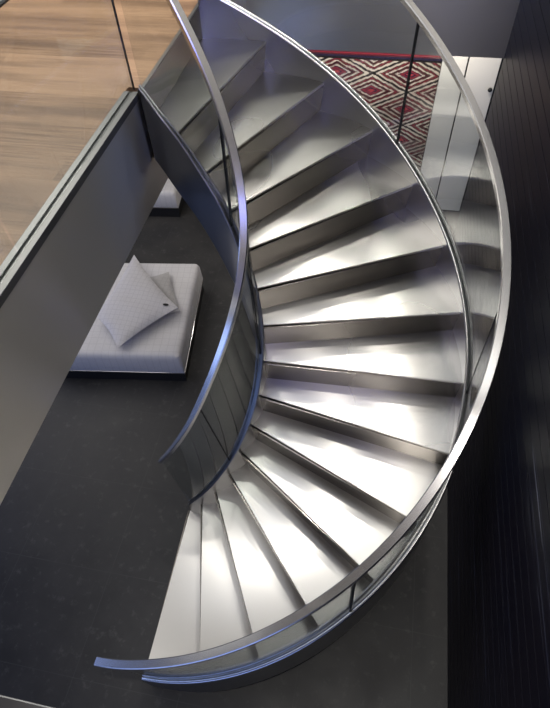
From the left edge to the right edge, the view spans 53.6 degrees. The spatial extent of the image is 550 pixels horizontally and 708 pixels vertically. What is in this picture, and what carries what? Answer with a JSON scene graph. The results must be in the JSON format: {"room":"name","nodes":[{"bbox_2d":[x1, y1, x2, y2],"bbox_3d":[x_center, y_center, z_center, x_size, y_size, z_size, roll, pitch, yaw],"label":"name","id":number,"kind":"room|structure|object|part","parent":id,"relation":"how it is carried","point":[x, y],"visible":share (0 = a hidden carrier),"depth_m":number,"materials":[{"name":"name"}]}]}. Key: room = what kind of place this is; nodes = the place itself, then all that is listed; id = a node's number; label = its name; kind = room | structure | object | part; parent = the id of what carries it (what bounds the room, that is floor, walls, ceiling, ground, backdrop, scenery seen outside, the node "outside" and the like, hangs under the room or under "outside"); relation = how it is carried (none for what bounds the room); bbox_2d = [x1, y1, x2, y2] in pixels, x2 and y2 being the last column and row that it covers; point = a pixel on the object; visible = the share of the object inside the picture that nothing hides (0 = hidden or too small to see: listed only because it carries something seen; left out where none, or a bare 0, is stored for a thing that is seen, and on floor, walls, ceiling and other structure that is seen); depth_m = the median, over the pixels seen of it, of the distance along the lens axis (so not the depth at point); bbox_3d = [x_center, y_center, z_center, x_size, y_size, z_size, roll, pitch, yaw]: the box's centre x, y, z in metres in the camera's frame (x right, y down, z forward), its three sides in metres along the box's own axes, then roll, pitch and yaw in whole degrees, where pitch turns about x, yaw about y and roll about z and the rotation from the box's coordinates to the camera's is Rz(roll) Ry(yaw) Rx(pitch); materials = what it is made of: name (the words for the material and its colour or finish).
{"room":"spiral staircase","nodes":[
{"label":"spiral staircase","id":0,"kind":"room"},
{"bbox_2d":[0,0,197,264],"bbox_3d":[-1.059,-2.539,3.551,7.100,0.020,7.775,7,53,8],"label":"wood floor","id":1,"kind":"structure","parent":0,"point":[63,65],"depth_m":2.60,"materials":[{"name":"brown wood"}]},
{"bbox_2d":[0,0,8,7],"bbox_3d":[-2.140,-2.274,3.379,1.215,0.012,2.760,7,53,8],"label":"rug","id":2,"kind":"object","parent":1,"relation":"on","point":[2,2],"visible":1,"depth_m":3.18,"materials":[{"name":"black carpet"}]},
{"bbox_2d":[0,0,139,307],"bbox_3d":[-0.878,-0.557,1.498,0.069,0.850,2.303,7,53,8],"label":"glass balustrade","id":3,"kind":"object","parent":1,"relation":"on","point":[28,245],"visible":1,"depth_m":2.02,"materials":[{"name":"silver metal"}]},
{"bbox_2d":[141,3,198,87],"bbox_3d":[-0.519,-1.605,2.794,0.018,0.006,0.975,7,53,8],"label":"trim","id":4,"kind":"structure","parent":1,"relation":"attached to","point":[179,32],"depth_m":2.71,"materials":[{"name":"silver metal"}]},
{"bbox_2d":[0,202,459,707],"bbox_3d":[-1.117,-0.032,5.003,7.200,0.120,10.000,7,53,8],"label":"floor","id":5,"kind":"structure","parent":0,"point":[92,522],"depth_m":3.81,"materials":[{"name":"stone"}]},
{"bbox_2d":[0,695,54,707],"bbox_3d":[-2.228,0.463,1.279,6.215,0.014,0.061,7,53,8],"label":"trim","id":6,"kind":"structure","parent":5,"relation":"on","point":[5,701],"depth_m":1.03,"materials":[{"name":"silver metal"}]},
{"bbox_2d":[66,263,203,380],"bbox_3d":[-1.315,-0.322,4.932,1.180,0.360,1.130,1,53,4],"label":"daybed","id":7,"kind":"object","parent":5,"relation":"on","point":[162,350],"visible":0.45,"depth_m":4.60,"materials":[{"name":"white fabric"}]},
{"bbox_2d":[150,272,179,312],"bbox_3d":[-1.107,-0.500,4.790,0.452,0.061,0.532,-15,53,-9],"label":"cushion","id":8,"kind":"object","parent":7,"relation":"on","point":[162,281],"visible":0.31,"depth_m":4.84,"materials":[{"name":"grey fabric"}]},
{"bbox_2d":[97,255,177,347],"bbox_3d":[-1.279,-0.475,4.692,0.600,0.112,0.845,-31,57,-20],"label":"cushion","id":9,"kind":"object","parent":8,"relation":"on","point":[136,301],"visible":0.98,"depth_m":4.60,"materials":[{"name":"grey fabric"}]},
{"bbox_2d":[149,178,184,216],"bbox_3d":[-1.555,-2.071,6.309,1.100,0.330,1.100,2,53,5],"label":"daybed","id":10,"kind":"object","parent":5,"relation":"on","point":[169,203],"visible":0.24,"depth_m":5.94,"materials":[{"name":"white fabric"}]},
{"bbox_3d":[-1.558,-2.115,6.252,1.100,0.188,1.100,2,53,5],"label":"mattress","id":11,"kind":"part","parent":10,"relation":"part of","materials":[{"name":"grey fabric"}]},
{"bbox_2d":[94,0,511,691],"bbox_3d":[0.174,-0.133,2.756,1.746,3.464,3.111,7,53,8],"label":"spiral staircase","id":12,"kind":"structure","parent":5,"relation":"on","point":[344,265],"depth_m":3.05,"materials":[{"name":"silver metal"}]},
{"bbox_3d":[-0.221,1.434,2.652,1.238,1.250,0.133,-10,53,-5],"label":"glass panel","id":13,"kind":"part","parent":12,"relation":"part of","materials":[{"name":"clear glass"}]},
{"bbox_3d":[-0.404,-0.492,2.509,0.590,2.592,1.005,7,53,8],"label":"handrail","id":14,"kind":"part","parent":12,"relation":"part of","materials":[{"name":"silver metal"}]},
{"bbox_3d":[-0.143,-0.528,2.613,0.053,1.253,0.366,-15,53,-8],"label":"glass panel","id":15,"kind":"part","parent":12,"relation":"part of","materials":[{"name":"clear glass"}]},
{"bbox_3d":[0.722,0.565,2.522,0.137,1.256,1.183,28,59,22],"label":"glass panel","id":16,"kind":"part","parent":12,"relation":"part of","materials":[{"name":"clear glass"}]},
{"bbox_2d":[421,56,503,211],"bbox_3d":[1.755,-2.191,5.155,0.550,2.050,0.093,7,53,8],"label":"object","id":17,"kind":"object","parent":5,"relation":"on","point":[453,139],"visible":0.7,"depth_m":5.22,"materials":[{"name":"white"}]},
{"bbox_3d":[1.586,-2.218,5.172,0.208,2.010,0.020,7,53,8],"label":"door","id":18,"kind":"part","parent":17,"relation":"part of","materials":[{"name":"white paint"}]},
{"bbox_2d":[420,60,442,171],"bbox_3d":[1.236,-2.366,5.284,3.050,2.100,0.130,7,53,8],"label":"wall","id":19,"kind":"structure","parent":0,"point":[442,60],"depth_m":5.21,"materials":[{"name":"grey paint"}]},
{"bbox_2d":[307,49,441,169],"bbox_3d":[0.768,-2.258,5.444,1.482,1.510,0.012,7,53,8],"label":"rug","id":20,"kind":"object","parent":19,"relation":"attached to","point":[380,79],"visible":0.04,"depth_m":5.04,"materials":[{"name":"red fabric"}]},
{"bbox_2d":[447,0,549,707],"bbox_3d":[1.136,0.648,2.307,0.140,3.150,6.580,7,53,8],"label":"wall","id":21,"kind":"structure","parent":0,"point":[498,488],"depth_m":2.82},
{"bbox_2d":[245,0,519,57],"bbox_3d":[1.113,-2.441,3.793,2.711,0.683,0.012,7,53,8],"label":"wall","id":22,"kind":"structure","parent":21,"relation":"attached to","point":[467,28],"depth_m":3.95,"materials":[{"name":"grey paint"}]},
{"bbox_3d":[-1.255,-1.460,3.162,7.100,0.663,10.000,7,53,8],"label":"floor","id":23,"kind":"structure","parent":0,"visible":0},
{"bbox_2d":[0,40,201,504],"bbox_3d":[-0.737,-0.529,2.309,0.012,0.523,3.275,7,53,8],"label":"wall","id":24,"kind":"structure","parent":23,"relation":"attached to","point":[49,314],"depth_m":2.10,"materials":[{"name":"grey paint"}]},
{"bbox_2d":[230,0,245,8],"bbox_3d":[-0.328,-2.239,3.605,0.012,0.523,1.092,7,53,8],"label":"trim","id":25,"kind":"structure","parent":23,"relation":"attached to","point":[241,3],"depth_m":3.89,"materials":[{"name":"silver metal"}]}
]}

